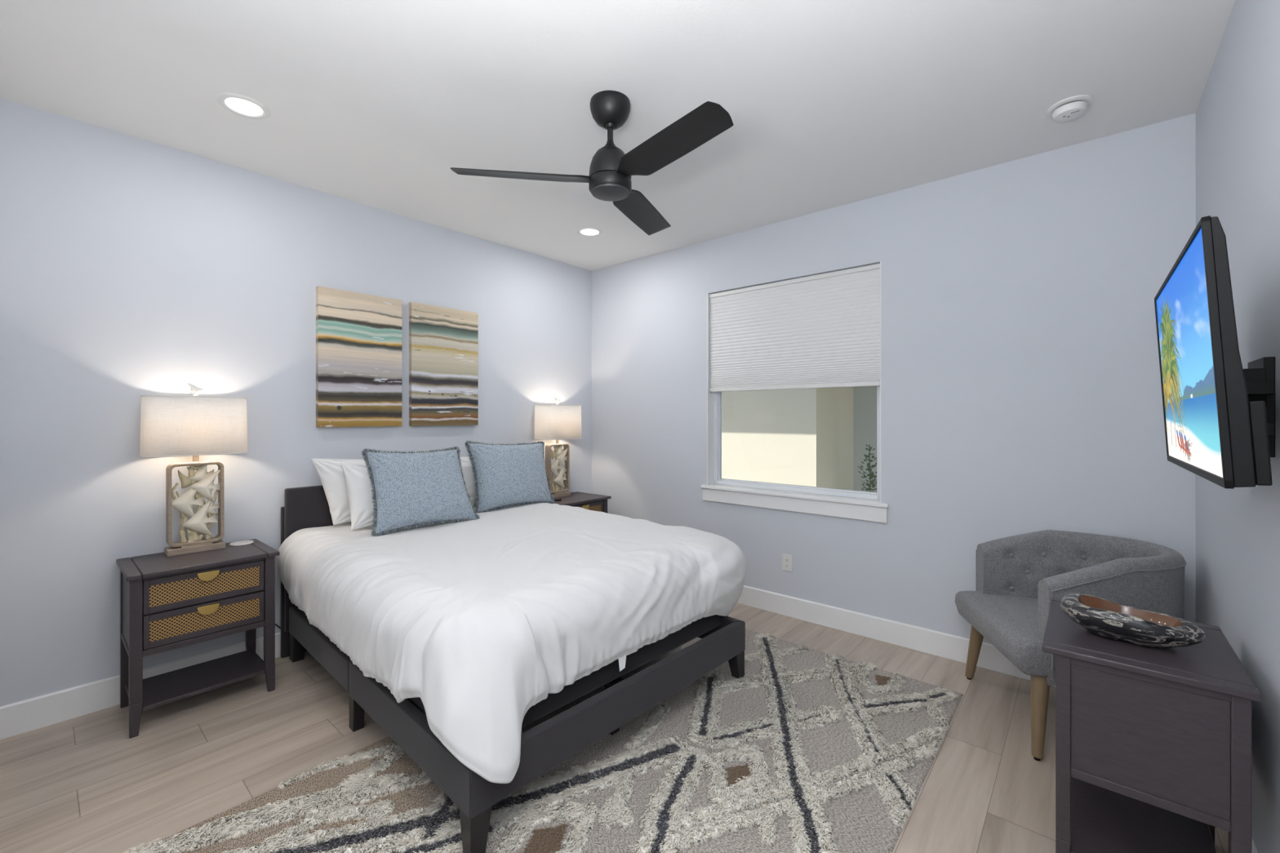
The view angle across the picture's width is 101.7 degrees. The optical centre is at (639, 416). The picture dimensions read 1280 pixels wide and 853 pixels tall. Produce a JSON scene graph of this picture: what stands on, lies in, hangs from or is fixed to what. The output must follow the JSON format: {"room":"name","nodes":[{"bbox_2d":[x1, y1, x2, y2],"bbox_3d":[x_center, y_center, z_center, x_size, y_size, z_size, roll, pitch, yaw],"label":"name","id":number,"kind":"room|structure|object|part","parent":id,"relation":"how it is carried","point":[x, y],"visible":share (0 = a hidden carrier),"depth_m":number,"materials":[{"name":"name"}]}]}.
{"room":"bedroom","nodes":[
{"label":"bedroom","id":0,"kind":"room"},
{"bbox_2d":[0,97,591,706],"bbox_3d":[-1.675,0.005,3.581,0.160,2.740,3.880,0,0,41],"label":"wall","id":1,"kind":"structure","parent":0,"point":[131,267],"depth_m":2.62,"materials":[{"name":"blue paint"}]},
{"bbox_2d":[0,631,280,739],"bbox_3d":[-1.608,1.307,3.524,0.015,0.136,3.560,0,0,41],"label":"baseboard","id":2,"kind":"structure","parent":1,"relation":"attached to","point":[36,713],"depth_m":2.39,"materials":[{"name":"white wood"}]},
{"bbox_2d":[315,285,402,426],"bbox_3d":[-1.772,-0.359,3.316,0.038,0.844,0.502,0,0,41],"label":"canvas painting","id":3,"kind":"object","parent":1,"relation":"attached to","point":[359,335],"visible":1,"depth_m":3.28,"materials":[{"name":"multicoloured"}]},
{"bbox_2d":[408,302,478,426],"bbox_3d":[-1.401,-0.359,3.748,0.038,0.844,0.509,0,0,41],"label":"canvas painting","id":4,"kind":"object","parent":1,"relation":"attached to","point":[443,342],"visible":1,"depth_m":3.71,"materials":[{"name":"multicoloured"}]},
{"bbox_2d":[0,602,1228,852],"bbox_3d":[-0.140,1.435,2.261,4.210,0.120,3.880,0,0,41],"label":"floor","id":5,"kind":"structure","parent":0,"point":[78,784],"depth_m":2.09,"materials":[{"name":"brown wood"}]},
{"bbox_2d":[115,538,279,738],"bbox_3d":[-2.143,1.025,2.540,0.424,0.700,0.549,0,0,41],"label":"nightstand","id":6,"kind":"object","parent":5,"relation":"on","point":[167,603],"visible":1,"depth_m":2.44,"materials":[{"name":"brown paint"}]},
{"bbox_3d":[-2.437,1.035,2.474,0.034,0.680,0.041,0,0,41],"label":"leg","id":7,"kind":"part","parent":6,"relation":"part of","materials":[{"name":"brown paint"}]},
{"bbox_3d":[-2.176,1.035,2.250,0.034,0.680,0.041,0,0,41],"label":"leg","id":8,"kind":"part","parent":6,"relation":"part of","materials":[{"name":"brown paint"}]},
{"bbox_2d":[139,382,248,556],"bbox_3d":[-2.226,0.252,2.615,0.242,0.846,0.408,0,0,41],"label":"table lamp","id":9,"kind":"object","parent":6,"relation":"on","point":[171,425],"visible":1,"depth_m":2.57,"materials":[{"name":"white fabric"}]},
{"bbox_3d":[-2.226,0.043,2.615,0.238,0.289,0.404,0,0,41],"label":"lamp shade","id":10,"kind":"part","parent":9,"relation":"part of","materials":[{"name":"fabric"}]},
{"bbox_3d":[-2.235,0.434,2.623,0.064,0.408,0.216,0,0,41],"label":"frame","id":11,"kind":"part","parent":9,"relation":"part of","materials":[{"name":"brown wood"}]},
{"bbox_2d":[124,649,265,711],"bbox_3d":[-2.144,1.272,2.541,0.345,0.017,0.497,0,0,41],"label":"shelf","id":12,"kind":"object","parent":6,"relation":"attached to","point":[171,686],"depth_m":2.52,"materials":[{"name":"brown paint"}]},
{"bbox_3d":[-2.125,0.941,2.525,0.304,0.144,0.437,0,0,41],"label":"drawer","id":13,"kind":"part","parent":6,"relation":"part of","materials":[{"name":"brown paint"}]},
{"bbox_3d":[-2.125,0.786,2.525,0.304,0.148,0.437,0,0,41],"label":"drawer","id":14,"kind":"part","parent":6,"relation":"part of","materials":[{"name":"brown paint"}]},
{"bbox_3d":[-2.016,0.941,2.431,0.002,0.091,0.400,0,0,41],"label":"cane panel","id":15,"kind":"part","parent":6,"relation":"part of","materials":[{"name":"wicker"}]},
{"bbox_3d":[-2.016,0.787,2.431,0.002,0.095,0.400,0,0,41],"label":"cane panel","id":16,"kind":"part","parent":6,"relation":"part of","materials":[{"name":"wicker"}]},
{"bbox_3d":[-2.005,0.896,2.422,0.016,0.042,0.080,0,0,41],"label":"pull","id":17,"kind":"part","parent":6,"relation":"part of","materials":[{"name":"gold metal"}]},
{"bbox_3d":[-2.005,0.740,2.422,0.016,0.042,0.080,0,0,41],"label":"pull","id":18,"kind":"part","parent":6,"relation":"part of","materials":[{"name":"gold metal"}]},
{"bbox_2d":[229,540,253,546],"bbox_3d":[-2.116,0.671,2.769,0.104,0.008,0.104,0,0,41],"label":"coaster","id":19,"kind":"object","parent":6,"relation":"on","point":[242,542],"visible":1,"depth_m":2.75,"materials":[{"name":"white stone"}]},
{"bbox_3d":[-2.122,1.035,2.841,0.034,0.680,0.041,0,0,41],"label":"leg","id":20,"kind":"part","parent":6,"relation":"part of","materials":[{"name":"brown paint"}]},
{"bbox_3d":[-1.861,1.035,2.617,0.034,0.680,0.041,0,0,41],"label":"leg","id":21,"kind":"part","parent":6,"relation":"part of","materials":[{"name":"brown paint"}]},
{"bbox_2d":[280,485,745,852],"bbox_3d":[-0.741,0.891,2.867,2.076,0.967,1.626,0,0,43],"label":"frame","id":22,"kind":"object","parent":5,"relation":"on","point":[549,744],"visible":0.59,"depth_m":2.07,"materials":[{"name":"grey wood"}]},
{"bbox_3d":[-1.492,0.945,3.565,0.026,0.860,1.626,0,0,43],"label":"headboard frame","id":23,"kind":"part","parent":22,"relation":"part of","materials":[{"name":"black wood"}]},
{"bbox_3d":[-1.941,1.300,2.951,0.075,0.151,0.056,0,0,43],"label":"leg","id":24,"kind":"part","parent":22,"relation":"part of","materials":[{"name":"black wood"}]},
{"bbox_3d":[-1.469,0.817,3.544,0.036,0.817,1.602,0,0,43],"label":"headboard","id":25,"kind":"part","parent":22,"relation":"part of","materials":[{"name":"grey fabric"}]},
{"bbox_3d":[-1.624,1.150,2.644,0.962,0.150,0.045,0,0,43],"label":"rail","id":26,"kind":"part","parent":22,"relation":"part of","materials":[{"name":"black wood"}]},
{"bbox_3d":[-1.250,1.300,2.303,0.060,0.151,0.046,0,0,43],"label":"leg","id":27,"kind":"part","parent":22,"relation":"part of","materials":[{"name":"black wood"}]},
{"bbox_3d":[-0.887,1.151,1.959,1.048,0.152,0.045,0,0,43],"label":"rail","id":28,"kind":"part","parent":22,"relation":"part of","materials":[{"name":"black wood"}]},
{"bbox_3d":[-0.517,1.292,1.640,0.073,0.136,0.074,0,0,43],"label":"leg","id":29,"kind":"part","parent":22,"relation":"part of","materials":[{"name":"black wood"}]},
{"bbox_2d":[276,502,746,783],"bbox_3d":[-0.678,0.868,2.857,2.114,0.531,1.861,0,0,43],"label":"duvet","id":30,"kind":"object","parent":22,"relation":"on","point":[488,617],"visible":0.94,"depth_m":2.11,"materials":[{"name":"white fabric"}]},
{"bbox_2d":[311,457,365,524],"bbox_3d":[-1.630,0.433,3.230,0.162,0.393,0.715,0,0,41],"label":"pillow","id":31,"kind":"object","parent":30,"relation":"on","point":[330,471],"visible":0.27,"depth_m":3.02,"materials":[{"name":"white fabric"}]},
{"bbox_2d":[340,462,374,529],"bbox_3d":[-1.461,0.449,3.163,0.207,0.372,0.616,0,0,41],"label":"pillow","id":32,"kind":"object","parent":30,"relation":"on","point":[356,475],"visible":0.31,"depth_m":2.96,"materials":[{"name":"white fabric"}]},
{"bbox_2d":[360,446,479,536],"bbox_3d":[-1.275,0.415,3.063,0.622,0.480,0.264,0,0,-44],"label":"throw cushion","id":33,"kind":"object","parent":30,"relation":"on","point":[411,490],"visible":1,"depth_m":2.96,"materials":[{"name":"blue fabric"}]},
{"bbox_2d":[459,457,476,505],"bbox_3d":[-1.104,0.448,3.730,0.187,0.345,0.630,0,0,41],"label":"pillow","id":34,"kind":"object","parent":30,"relation":"on","point":[468,478],"visible":0.09,"depth_m":3.56,"materials":[{"name":"white fabric"}]},
{"bbox_2d":[464,440,554,513],"bbox_3d":[-0.896,0.402,3.656,0.649,0.490,0.258,0,0,-43],"label":"throw cushion","id":35,"kind":"object","parent":30,"relation":"on","point":[506,475],"visible":0.97,"depth_m":3.55,"materials":[{"name":"blue fabric"}]},
{"bbox_2d":[407,614,723,727],"bbox_3d":[-0.745,1.045,2.898,1.880,0.150,1.502,0,0,43],"label":"box spring","id":36,"kind":"object","parent":22,"relation":"on","point":[582,686],"visible":0.09,"depth_m":2.20,"materials":[{"name":"grey fabric"}]},
{"bbox_3d":[0.003,1.151,2.176,0.045,0.152,1.568,0,0,43],"label":"foot rail","id":37,"kind":"part","parent":22,"relation":"part of","materials":[{"name":"black wood"}]},
{"bbox_3d":[-0.121,1.248,2.259,0.045,0.226,0.045,0,0,43],"label":"leg","id":38,"kind":"part","parent":22,"relation":"part of","materials":[{"name":"black wood"}]},
{"bbox_3d":[-0.749,1.147,2.842,1.950,0.025,0.065,0,0,43],"label":"rail","id":39,"kind":"part","parent":22,"relation":"part of","materials":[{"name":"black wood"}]},
{"bbox_3d":[0.154,1.151,3.079,1.048,0.152,0.045,0,0,43],"label":"rail","id":40,"kind":"part","parent":22,"relation":"part of","materials":[{"name":"black wood"}]},
{"bbox_3d":[0.498,1.292,2.734,0.071,0.136,0.074,0,0,43],"label":"leg","id":41,"kind":"part","parent":22,"relation":"part of","materials":[{"name":"black wood"}]},
{"bbox_2d":[123,629,963,852],"bbox_3d":[-0.029,1.360,2.062,1.818,0.029,2.915,0,0,41],"label":"area rug","id":42,"kind":"object","parent":5,"relation":"on","point":[809,750],"visible":0.8,"depth_m":1.93,"materials":[{"name":"grey carpet"}]},
{"bbox_2d":[552,491,611,513],"bbox_3d":[-0.583,1.025,4.354,0.424,0.700,0.549,0,0,41],"label":"nightstand","id":43,"kind":"object","parent":5,"relation":"on","point":[593,502],"visible":0.23,"depth_m":4.33,"materials":[{"name":"brown paint"}]},
{"bbox_2d":[533,396,582,497],"bbox_3d":[-0.689,0.252,4.402,0.242,0.846,0.408,0,0,41],"label":"table lamp","id":44,"kind":"object","parent":43,"relation":"on","point":[557,421],"visible":1,"depth_m":4.33,"materials":[{"name":"brown wood"}]},
{"bbox_3d":[-0.698,0.434,4.410,0.064,0.408,0.216,0,0,41],"label":"frame","id":45,"kind":"part","parent":44,"relation":"part of","materials":[{"name":"brown wood"}]},
{"bbox_3d":[-0.689,0.043,4.402,0.238,0.289,0.404,0,0,41],"label":"lamp shade","id":46,"kind":"part","parent":44,"relation":"part of","materials":[{"name":"fabric"}]},
{"bbox_3d":[-0.446,0.740,4.236,0.016,0.042,0.080,0,0,41],"label":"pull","id":47,"kind":"part","parent":43,"relation":"part of","materials":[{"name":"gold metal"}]},
{"bbox_3d":[-0.566,0.786,4.339,0.304,0.148,0.437,0,0,41],"label":"drawer","id":48,"kind":"part","parent":43,"relation":"part of","materials":[{"name":"brown wicker"}]},
{"bbox_3d":[-0.456,0.787,4.244,0.002,0.095,0.400,0,0,41],"label":"cane panel","id":49,"kind":"part","parent":43,"relation":"part of","materials":[{"name":"wicker"}]},
{"bbox_3d":[-0.301,1.035,4.430,0.034,0.680,0.041,0,0,41],"label":"leg","id":50,"kind":"part","parent":43,"relation":"part of","materials":[{"name":"brown paint"}]},
{"bbox_2d":[955,529,1186,761],"bbox_3d":[1.958,0.971,2.351,0.752,0.808,0.694,0,0,12],"label":"armchair","id":51,"kind":"object","parent":5,"relation":"on","point":[1018,577],"visible":0.66,"depth_m":2.31,"materials":[{"name":"grey fabric"}]},
{"bbox_3d":[1.748,1.204,2.706,0.065,0.325,0.102,0,0,-15],"label":"leg","id":52,"kind":"part","parent":51,"relation":"part of","materials":[{"name":"brown wood"}]},
{"bbox_3d":[1.920,0.978,2.362,0.675,0.145,0.670,0,0,12],"label":"seat","id":53,"kind":"part","parent":51,"relation":"part of","materials":[{"name":"grey fabric"}]},
{"bbox_3d":[1.623,1.204,2.113,0.065,0.325,0.108,0,0,38],"label":"leg","id":54,"kind":"part","parent":51,"relation":"part of","materials":[{"name":"brown wood"}]},
{"bbox_3d":[2.011,0.821,2.343,0.636,0.508,0.672,0,0,12],"label":"backrest","id":55,"kind":"part","parent":51,"relation":"part of","materials":[{"name":"grey fabric"}]},
{"bbox_2d":[1042,597,1262,852],"bbox_3d":[1.527,1.025,1.610,0.424,0.700,0.549,0,0,41],"label":"nightstand","id":56,"kind":"object","parent":5,"relation":"on","point":[1153,744],"visible":0.96,"depth_m":1.45,"materials":[{"name":"brown paint"}]},
{"bbox_3d":[1.245,1.035,1.533,0.034,0.680,0.041,0,0,41],"label":"leg","id":57,"kind":"part","parent":56,"relation":"part of","materials":[{"name":"brown paint"}]},
{"bbox_2d":[1060,593,1205,648],"bbox_3d":[1.481,0.625,1.583,0.175,0.101,0.320,0,0,-42],"label":"decorative bowl","id":58,"kind":"object","parent":56,"relation":"on","point":[1100,616],"visible":1,"depth_m":1.54,"materials":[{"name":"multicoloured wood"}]},
{"bbox_2d":[1069,777,1216,852],"bbox_3d":[1.528,1.272,1.609,0.345,0.017,0.497,0,0,41],"label":"shelf","id":59,"kind":"object","parent":56,"relation":"attached to","point":[1103,820],"depth_m":1.61,"materials":[{"name":"brown paint"}]},
{"bbox_3d":[1.821,1.035,1.676,0.034,0.680,0.041,0,0,41],"label":"leg","id":60,"kind":"part","parent":56,"relation":"part of","materials":[{"name":"brown paint"}]},
{"bbox_3d":[1.506,1.035,1.309,0.034,0.680,0.041,0,0,41],"label":"leg","id":61,"kind":"part","parent":56,"relation":"part of","materials":[{"name":"brown paint"}]},
{"bbox_2d":[0,0,1235,271],"bbox_3d":[-0.140,-1.440,2.261,4.210,0.150,3.880,0,0,41],"label":"ceiling","id":62,"kind":"structure","parent":0,"point":[829,104],"depth_m":2.17,"materials":[{"name":"white paint"}]},
{"bbox_2d":[216,93,271,119],"bbox_3d":[-1.739,-1.362,2.292,0.191,0.006,0.191,0,0,41],"label":"recessed light","id":63,"kind":"object","parent":62,"relation":"in","point":[240,104],"visible":1,"depth_m":2.28,"materials":[{"name":"white plastic"}]},
{"bbox_2d":[576,226,602,236],"bbox_3d":[-0.371,-1.362,3.845,0.191,0.006,0.191,0,0,41],"label":"recessed light","id":64,"kind":"object","parent":62,"relation":"in","point":[584,231],"visible":1,"depth_m":3.83,"materials":[{"name":"white plastic"}]},
{"bbox_2d":[450,89,733,235],"bbox_3d":[-0.027,-1.161,2.245,1.128,0.407,1.166,0,0,41],"label":"ceiling fan","id":65,"kind":"object","parent":62,"relation":"hanging from","point":[611,170],"visible":1,"depth_m":2.18,"materials":[{"name":"black metal"}]},
{"bbox_3d":[-0.487,-1.022,2.213,0.603,0.042,0.139,0,0,-8],"label":"blade","id":66,"kind":"part","parent":65,"relation":"part of","materials":[{"name":"black metal"}]},
{"bbox_3d":[0.004,-1.022,2.601,0.139,0.042,0.603,0,0,22],"label":"blade","id":67,"kind":"part","parent":65,"relation":"part of","materials":[{"name":"black metal"}]},
{"bbox_3d":[0.095,-1.022,1.982,0.139,0.042,0.603,0,0,-38],"label":"blade","id":68,"kind":"part","parent":65,"relation":"part of","materials":[{"name":"black metal"}]},
{"bbox_2d":[1047,94,1093,121],"bbox_3d":[1.884,-1.341,2.287,0.156,0.048,0.156,0,0,41],"label":"smoke detector","id":69,"kind":"object","parent":62,"relation":"attached to","point":[1071,108],"visible":1,"depth_m":2.25,"materials":[{"name":"white plastic"}]},
{"bbox_2d":[591,112,1195,644],"bbox_3d":[1.073,0.005,3.671,3.890,2.740,0.160,0,0,41],"label":"wall","id":70,"kind":"structure","parent":0,"point":[1021,387],"depth_m":2.94,"materials":[{"name":"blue paint"}]},
{"bbox_2d":[706,293,713,484],"bbox_3d":[0.549,-0.213,4.072,0.006,1.487,0.085,0,0,41],"label":"trim","id":71,"kind":"structure","parent":70,"relation":"attached to","point":[709,394],"depth_m":4.05,"materials":[{"name":"white paint"}]},
{"bbox_2d":[782,553,792,572],"bbox_3d":[1.018,1.010,3.607,0.072,0.115,0.008,0,0,41],"label":"wall outlet","id":72,"kind":"object","parent":70,"relation":"attached to","point":[787,559],"visible":1,"depth_m":3.60,"materials":[{"name":"white plastic"}]},
{"bbox_2d":[700,484,888,523],"bbox_3d":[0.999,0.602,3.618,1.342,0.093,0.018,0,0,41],"label":"trim","id":73,"kind":"structure","parent":70,"relation":"attached to","point":[871,513],"depth_m":3.53,"materials":[{"name":"white"}]},
{"bbox_2d":[709,263,879,391],"bbox_3d":[1.032,-0.573,3.660,1.260,0.760,0.052,0,0,41],"label":"cellular shade","id":74,"kind":"object","parent":70,"relation":"attached to","point":[823,330],"visible":0.94,"depth_m":3.58,"materials":[{"name":"white fabric"}]},
{"bbox_3d":[1.028,-0.208,3.659,1.251,0.030,0.038,0,0,41],"label":"rail","id":75,"kind":"part","parent":74,"relation":"part of","materials":[{"name":"white plastic"}]},
{"bbox_2d":[713,386,879,500],"bbox_3d":[1.079,-0.213,3.716,1.273,1.487,0.065,0,0,41],"label":"window","id":76,"kind":"structure","parent":70,"relation":"in","point":[717,479],"depth_m":3.77,"materials":[{"name":"white plastic"}]},
{"bbox_2d":[880,261,880,502],"bbox_3d":[1.510,-0.213,3.246,0.006,1.487,0.085,0,0,41],"label":"trim","id":77,"kind":"structure","parent":70,"relation":"attached to","point":[880,261],"depth_m":3.21,"materials":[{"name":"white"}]},
{"bbox_2d":[737,585,1055,687],"bbox_3d":[1.016,1.307,3.605,3.860,0.136,0.015,0,0,41],"label":"baseboard","id":78,"kind":"structure","parent":70,"relation":"attached to","point":[953,647],"depth_m":3.20,"materials":[{"name":"white"}]},
{"bbox_2d":[1195,0,1279,852],"bbox_3d":[1.396,0.005,0.940,0.160,2.740,3.880,0,0,41],"label":"wall","id":79,"kind":"structure","parent":0,"point":[1237,113],"depth_m":1.56,"materials":[{"name":"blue paint"}]},
{"bbox_2d":[1227,831,1257,852],"bbox_3d":[1.329,1.307,0.997,0.015,0.136,3.560,0,0,41],"label":"baseboard","id":80,"kind":"structure","parent":79,"relation":"attached to","point":[1254,850],"depth_m":1.50,"materials":[{"name":"white"}]},
{"bbox_2d":[1243,356,1275,457],"bbox_3d":[1.605,-0.025,1.387,0.105,0.260,0.330,0,0,41],"label":"mount","id":81,"kind":"object","parent":79,"relation":"attached to","point":[1260,374],"depth_m":1.34,"materials":[{"name":"black metal"}]},
{"bbox_2d":[1154,215,1272,488],"bbox_3d":[1.428,-0.125,1.336,0.092,0.534,0.902,0,0,40],"label":"television","id":82,"kind":"object","parent":81,"relation":"attached to","point":[1213,432],"visible":1,"depth_m":1.08,"materials":[{"name":"black plastic"}]},
{"bbox_3d":[1.576,-0.025,1.346,0.055,0.200,0.150,0,0,41],"label":"arm","id":83,"kind":"part","parent":81,"relation":"part of","materials":[{"name":"black plastic"}]},
{"label":"outside","id":84,"kind":"structure","parent":0,"visible":0},
{"bbox_3d":[4.163,1.700,10.246,28.000,0.150,13.840,0,0,41],"label":"floor","id":85,"kind":"structure","parent":84,"visible":0},
{"bbox_2d":[721,386,876,492],"bbox_3d":[2.400,0.065,8.195,12.800,3.120,4.450,0,0,41],"label":"neighbouring house","id":86,"kind":"structure","parent":85,"relation":"on","point":[817,437],"depth_m":7.28,"materials":[{"name":"beige paint"}]},
{"bbox_2d":[857,444,876,492],"bbox_3d":[3.073,0.997,6.991,0.307,1.256,0.271,0,0,41],"label":"shrub","id":87,"kind":"object","parent":85,"relation":"on","point":[871,474],"visible":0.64,"depth_m":6.98,"materials":[{"name":"green plant"}]}
]}

